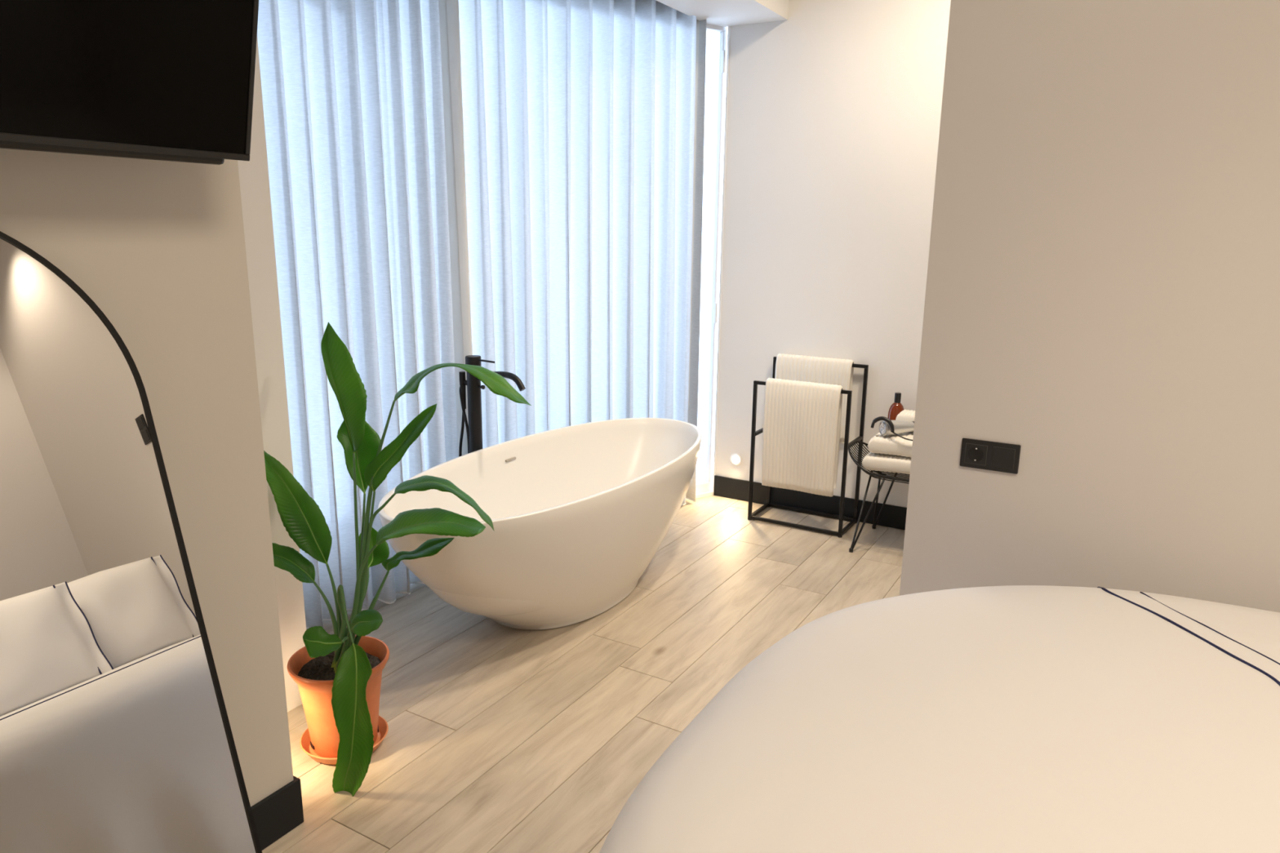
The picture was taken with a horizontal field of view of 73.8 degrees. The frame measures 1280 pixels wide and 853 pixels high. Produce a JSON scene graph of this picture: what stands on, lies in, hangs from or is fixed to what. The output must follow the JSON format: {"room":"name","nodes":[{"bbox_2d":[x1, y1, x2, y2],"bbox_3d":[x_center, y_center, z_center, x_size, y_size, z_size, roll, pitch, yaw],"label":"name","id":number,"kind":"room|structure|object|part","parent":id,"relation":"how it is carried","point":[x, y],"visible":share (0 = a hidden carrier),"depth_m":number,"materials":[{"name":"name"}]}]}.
{"room":"hotel room","nodes":[
{"label":"hotel room","id":0,"kind":"room"},
{"bbox_2d":[0,148,293,806],"bbox_3d":[-2.303,-0.350,0.727,1.332,3.300,3.403,8,15,30],"label":"wall","id":1,"kind":"structure","parent":0,"point":[158,246],"depth_m":1.81,"materials":[{"name":"beige paint"}]},
{"bbox_2d":[0,0,258,164],"bbox_3d":[-1.050,-0.711,1.142,0.317,0.620,1.100,8,15,30],"label":"television","id":2,"kind":"object","parent":1,"relation":"attached to","point":[162,80],"visible":1,"depth_m":1.43,"materials":[{"name":"black plastic"}]},
{"bbox_2d":[250,777,303,850],"bbox_3d":[-1.741,1.278,0.756,0.012,0.126,3.415,8,15,30],"label":"baseboard","id":3,"kind":"structure","parent":1,"relation":"attached to","point":[280,812],"depth_m":2.13,"materials":[{"name":"black paint"}]},
{"bbox_2d":[237,39,306,711],"bbox_3d":[-1.532,-0.359,2.532,0.870,2.525,0.417,8,15,30],"label":"wall pillar","id":4,"kind":"structure","parent":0,"point":[254,180],"depth_m":2.48,"materials":[{"name":"white paint"}]},
{"bbox_2d":[262,487,905,852],"bbox_3d":[0.305,1.274,1.389,5.570,0.100,6.765,8,15,30],"label":"floor","id":5,"kind":"structure","parent":0,"point":[500,738],"depth_m":2.87,"materials":[{"name":"beige wood"}]},
{"bbox_2d":[0,231,262,852],"bbox_3d":[-1.075,0.422,1.354,0.391,1.553,0.780,8,15,30],"label":"arched mirror","id":6,"kind":"object","parent":5,"relation":"on","point":[116,735],"visible":1,"depth_m":1.52,"materials":[{"name":"black mirror"}]},
{"bbox_2d":[263,321,531,796],"bbox_3d":[-0.696,0.355,2.463,0.690,1.271,0.548,-8,16,-33],"label":"potted plant","id":7,"kind":"object","parent":5,"relation":"on","point":[338,676],"visible":0.97,"depth_m":2.45,"materials":[{"name":"green plant"}]},
{"bbox_3d":[-0.908,0.581,2.480,0.085,0.261,0.022,8,15,30],"label":"stem","id":8,"kind":"part","parent":7,"relation":"part of","materials":[{"name":"green plant"}]},
{"bbox_3d":[-0.875,0.558,2.470,0.017,0.313,0.099,-9,16,-36],"label":"stem","id":9,"kind":"part","parent":7,"relation":"part of","materials":[{"name":"green plant"}]},
{"bbox_3d":[-0.872,0.799,2.497,0.280,0.274,0.280,8,15,30],"label":"pot","id":10,"kind":"part","parent":7,"relation":"part of","materials":[{"name":"ceramic"}]},
{"bbox_3d":[-0.847,0.657,2.426,0.075,0.145,0.030,13,18,43],"label":"stem","id":11,"kind":"part","parent":7,"relation":"part of","materials":[{"name":"green plant"}]},
{"bbox_3d":[-0.834,0.589,2.412,0.147,0.283,0.070,8,15,30],"label":"stem","id":12,"kind":"part","parent":7,"relation":"part of","materials":[{"name":"green plant"}]},
{"bbox_3d":[-0.839,0.645,2.451,0.016,0.157,0.071,-9,16,-37],"label":"stem","id":13,"kind":"part","parent":7,"relation":"part of","materials":[{"name":"green plant"}]},
{"bbox_3d":[-0.824,0.457,2.461,0.046,0.520,0.176,8,15,30],"label":"stem","id":14,"kind":"part","parent":7,"relation":"part of","materials":[{"name":"green plant"}]},
{"bbox_3d":[-0.826,0.400,2.463,0.043,0.628,0.159,3,13,9],"label":"stem","id":15,"kind":"part","parent":7,"relation":"part of","materials":[{"name":"green plant"}]},
{"bbox_3d":[-0.807,0.528,2.432,0.090,0.392,0.102,8,15,30],"label":"stem","id":16,"kind":"part","parent":7,"relation":"part of","materials":[{"name":"green plant"}]},
{"bbox_3d":[-0.827,0.459,2.485,0.051,0.505,0.146,8,15,30],"label":"stem","id":17,"kind":"part","parent":7,"relation":"part of","materials":[{"name":"green plant"}]},
{"bbox_3d":[-0.840,0.571,2.490,0.032,0.285,0.161,9,16,33],"label":"stem","id":18,"kind":"part","parent":7,"relation":"part of","materials":[{"name":"green plant"}]},
{"bbox_3d":[-0.807,0.456,2.485,0.095,0.510,0.201,8,15,30],"label":"stem","id":19,"kind":"part","parent":7,"relation":"part of","materials":[{"name":"green plant"}]},
{"bbox_3d":[-0.798,0.568,2.477,0.151,0.298,0.021,-3,13,-14],"label":"stem","id":20,"kind":"part","parent":7,"relation":"part of","materials":[{"name":"green plant"}]},
{"bbox_3d":[-0.789,0.321,2.485,0.029,0.772,0.232,8,15,30],"label":"stem","id":21,"kind":"part","parent":7,"relation":"part of","materials":[{"name":"green plant"}]},
{"bbox_2d":[458,355,525,457],"bbox_3d":[-0.626,0.189,3.656,0.352,0.972,0.110,8,15,30],"label":"tap","id":22,"kind":"object","parent":5,"relation":"on","point":[474,428],"visible":0.59,"depth_m":3.63,"materials":[{"name":"black metal"}]},
{"bbox_3d":[-0.671,-0.167,3.604,0.029,0.018,0.017,8,15,30],"label":"diverter knob","id":23,"kind":"part","parent":22,"relation":"part of","materials":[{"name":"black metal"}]},
{"bbox_3d":[-0.641,-0.273,3.562,0.085,0.010,0.008,8,15,30],"label":"lever","id":24,"kind":"part","parent":22,"relation":"part of","materials":[{"name":"black metal"}]},
{"bbox_3d":[-0.578,-0.193,3.542,0.250,0.074,0.026,8,15,30],"label":"spout","id":25,"kind":"part","parent":22,"relation":"part of","materials":[{"name":"black metal"}]},
{"bbox_2d":[377,417,702,630],"bbox_3d":[-0.308,0.417,3.556,0.800,0.580,1.830,8,15,30],"label":"bathtub","id":26,"kind":"object","parent":5,"relation":"on","point":[578,513],"visible":0.93,"depth_m":3.29,"materials":[{"name":"white ceramic"}]},
{"bbox_2d":[747,356,868,537],"bbox_3d":[0.868,0.092,4.441,0.515,0.844,0.280,8,15,30],"label":"towel rack","id":27,"kind":"object","parent":5,"relation":"on","point":[751,515],"visible":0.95,"depth_m":4.41,"materials":[{"name":"black metal"}]},
{"bbox_3d":[0.590,0.128,4.465,0.017,0.711,0.017,8,15,30],"label":"post","id":28,"kind":"part","parent":27,"relation":"part of","materials":[{"name":"black metal"}]},
{"bbox_3d":[0.722,0.034,4.671,0.017,0.804,0.017,8,15,30],"label":"post","id":29,"kind":"part","parent":27,"relation":"part of","materials":[{"name":"black metal"}]},
{"bbox_2d":[761,377,842,496],"bbox_3d":[0.812,0.049,4.311,0.391,0.561,0.088,8,15,30],"label":"bath towel","id":30,"kind":"object","parent":27,"relation":"hanging from","point":[802,420],"visible":1,"depth_m":4.27,"materials":[{"name":"white fabric"}]},
{"bbox_3d":[0.806,-0.196,4.261,0.510,0.017,0.017,8,15,30],"label":"hanging rail","id":31,"kind":"part","parent":27,"relation":"part of","materials":[{"name":"black metal"}]},
{"bbox_2d":[774,353,853,443],"bbox_3d":[0.911,-0.148,4.514,0.411,0.449,0.083,8,15,30],"label":"bath towel","id":32,"kind":"object","parent":27,"relation":"hanging from","point":[819,370],"visible":0.45,"depth_m":4.44,"materials":[{"name":"white fabric"}]},
{"bbox_3d":[0.939,-0.335,4.457,0.510,0.017,0.017,8,15,30],"label":"hanging rail","id":33,"kind":"part","parent":27,"relation":"part of","materials":[{"name":"black metal"}]},
{"bbox_3d":[1.014,0.189,4.221,0.017,0.711,0.017,8,15,30],"label":"post","id":34,"kind":"part","parent":27,"relation":"part of","materials":[{"name":"black metal"}]},
{"bbox_3d":[1.146,0.096,4.427,0.017,0.804,0.017,8,15,30],"label":"post","id":35,"kind":"part","parent":27,"relation":"part of","materials":[{"name":"black metal"}]},
{"bbox_2d":[848,440,910,552],"bbox_3d":[1.289,0.353,4.120,0.580,0.490,0.419,8,15,30],"label":"chair","id":36,"kind":"object","parent":5,"relation":"on","point":[879,475],"visible":0.35,"depth_m":4.09,"materials":[{"name":"black metal"}]},
{"bbox_3d":[1.080,0.407,4.069,0.126,0.385,0.107,-5,14,-24],"label":"leg","id":37,"kind":"part","parent":36,"relation":"part of","materials":[{"name":"black metal"}]},
{"bbox_3d":[1.243,0.347,4.337,0.107,0.385,0.126,0,13,-4],"label":"leg","id":38,"kind":"part","parent":36,"relation":"part of","materials":[{"name":"black metal"}]},
{"bbox_2d":[862,451,911,474],"bbox_3d":[1.289,0.163,4.078,0.375,0.089,0.300,8,15,30],"label":"folded towel","id":39,"kind":"object","parent":36,"relation":"on","point":[872,461],"visible":0.37,"depth_m":3.99,"materials":[{"name":"white fabric"}]},
{"bbox_2d":[867,431,913,457],"bbox_3d":[1.300,0.083,4.056,0.355,0.094,0.295,8,15,30],"label":"folded towel","id":40,"kind":"object","parent":39,"relation":"on","point":[895,445],"visible":0.37,"depth_m":3.98,"materials":[{"name":"white fabric"}]},
{"bbox_2d":[871,416,914,440],"bbox_3d":[1.228,0.013,3.932,0.234,0.096,0.252,-3,14,-16],"label":"hair dryer","id":41,"kind":"object","parent":40,"relation":"on","point":[886,427],"visible":0.85,"depth_m":3.99,"materials":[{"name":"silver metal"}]},
{"bbox_2d":[878,422,886,434],"bbox_3d":[1.137,0.008,3.998,0.008,0.060,0.060,-4,14,-18],"label":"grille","id":42,"kind":"object","parent":41,"relation":"attached to","point":[882,425],"depth_m":3.99,"materials":[{"name":"silver metal"}]},
{"bbox_3d":[1.134,-0.013,3.977,0.116,0.067,0.025,11,17,38],"label":"handle","id":43,"kind":"part","parent":41,"relation":"part of","materials":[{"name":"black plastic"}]},
{"bbox_2d":[895,409,915,432],"bbox_3d":[1.375,-0.013,4.082,0.275,0.100,0.130,8,15,30],"label":"folded towel","id":44,"kind":"object","parent":40,"relation":"on","point":[905,415],"visible":0.2,"depth_m":4.07,"materials":[{"name":"white fabric"}]},
{"bbox_2d":[887,392,904,420],"bbox_3d":[1.276,-0.013,4.258,0.082,0.315,0.082,8,15,30],"label":"bottle","id":45,"kind":"object","parent":36,"relation":"on","point":[896,407],"visible":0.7,"depth_m":4.22,"materials":[{"name":"red glass"}]},
{"bbox_3d":[1.276,0.006,4.263,0.082,0.277,0.082,8,15,30],"label":"glass","id":46,"kind":"part","parent":45,"relation":"part of","materials":[{"name":"brown glass"}]},
{"bbox_2d":[599,585,1279,852],"bbox_3d":[1.069,0.798,1.156,2.405,0.950,2.157,8,15,30],"label":"bed","id":47,"kind":"object","parent":5,"relation":"on","point":[1006,718],"visible":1,"depth_m":1.44,"materials":[{"name":"white fabric"}]},
{"bbox_2d":[656,0,788,26],"bbox_3d":[-0.225,-2.133,2.946,0.397,0.775,3.112,8,15,30],"label":"ceiling","id":48,"kind":"structure","parent":0,"point":[724,13],"depth_m":4.10,"materials":[{"name":"white paint"}]},
{"bbox_2d":[715,0,951,507],"bbox_3d":[2.406,-0.946,3.557,4.455,3.300,0.150,8,15,30],"label":"wall","id":49,"kind":"structure","parent":0,"point":[834,108],"depth_m":4.31,"materials":[{"name":"white paint"}]},
{"bbox_2d":[685,490,713,500],"bbox_3d":[-0.384,0.469,4.570,1.809,0.020,0.200,-8,15,-32],"label":"sill","id":50,"kind":"structure","parent":49,"relation":"attached to","point":[710,492],"depth_m":4.93,"materials":[{"name":"white paint"}]},
{"bbox_2d":[695,23,726,493],"bbox_3d":[-0.339,-0.767,4.237,1.809,2.540,0.090,-8,15,-32],"label":"window","id":51,"kind":"structure","parent":49,"relation":"in","point":[704,485],"depth_m":4.68,"materials":[{"name":"white"}]},
{"bbox_3d":[-0.359,0.442,4.524,1.809,0.055,0.070,-8,15,-32],"label":"rail","id":52,"kind":"part","parent":51,"relation":"part of","materials":[{"name":"white"}]},
{"bbox_3d":[-0.344,-0.768,4.243,0.800,2.430,1.578,8,15,30],"label":"pane","id":53,"kind":"part","parent":51,"relation":"part of","materials":[{"name":"clear glass"}]},
{"bbox_3d":[-0.330,-1.979,3.965,1.809,0.055,0.070,-8,15,-32],"label":"rail","id":54,"kind":"part","parent":51,"relation":"part of","materials":[{"name":"white"}]},
{"bbox_2d":[712,26,730,491],"bbox_3d":[0.484,-0.943,4.721,0.012,2.725,0.156,8,15,30],"label":"trim","id":55,"kind":"structure","parent":49,"relation":"attached to","point":[729,27],"depth_m":4.64,"materials":[{"name":"white"}]},
{"bbox_2d":[729,453,742,465],"bbox_3d":[0.547,0.185,4.850,0.072,0.072,0.022,8,15,30],"label":"step light","id":56,"kind":"object","parent":49,"relation":"attached to","point":[735,459],"visible":1,"depth_m":4.84,"materials":[{"name":"white paint"}]},
{"bbox_2d":[731,454,740,463],"bbox_3d":[0.544,0.186,4.845,0.056,0.056,0.010,8,15,30],"label":"diffuser","id":57,"kind":"object","parent":56,"relation":"attached to","point":[735,459],"depth_m":4.84,"materials":[{"name":"white plastic"}]},
{"bbox_2d":[713,475,906,529],"bbox_3d":[2.346,0.618,3.846,4.453,0.119,0.012,8,15,30],"label":"baseboard","id":58,"kind":"structure","parent":49,"relation":"attached to","point":[891,516],"depth_m":4.66,"materials":[{"name":"black paint"}]},
{"bbox_2d":[899,0,1279,612],"bbox_3d":[2.101,-0.502,1.619,2.953,3.300,0.150,8,15,30],"label":"wall","id":59,"kind":"structure","parent":0,"point":[1102,297],"depth_m":2.14,"materials":[{"name":"grey paint"}]},
{"bbox_2d":[960,438,1021,474],"bbox_3d":[0.961,0.081,2.345,0.151,0.081,0.012,8,15,30],"label":"wall socket","id":60,"kind":"object","parent":59,"relation":"attached to","point":[976,454],"visible":1,"depth_m":2.34,"materials":[{"name":"black plastic"}]},
{"bbox_3d":[-0.711,-2.334,3.346,0.885,0.575,3.362,8,15,30],"label":"ceiling","id":61,"kind":"structure","parent":0,"visible":0},
{"bbox_3d":[-0.557,-1.998,3.213,0.505,0.015,2.677,8,15,30],"label":"trim","id":62,"kind":"structure","parent":61,"relation":"attached to","visible":0},
{"bbox_2d":[257,0,467,629],"bbox_3d":[-1.115,-0.585,3.083,0.153,2.703,1.261,8,15,30],"label":"sheer curtain","id":63,"kind":"object","parent":62,"relation":"hanging from","point":[357,94],"visible":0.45,"depth_m":3.19,"materials":[{"name":"white fabric"}]},
{"bbox_2d":[446,0,706,505],"bbox_3d":[-0.275,-0.811,4.105,1.441,2.703,0.210,-11,17,-40],"label":"sheer curtain","id":64,"kind":"object","parent":62,"relation":"hanging from","point":[579,125],"visible":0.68,"depth_m":4.06,"materials":[{"name":"white fabric"}]}
]}

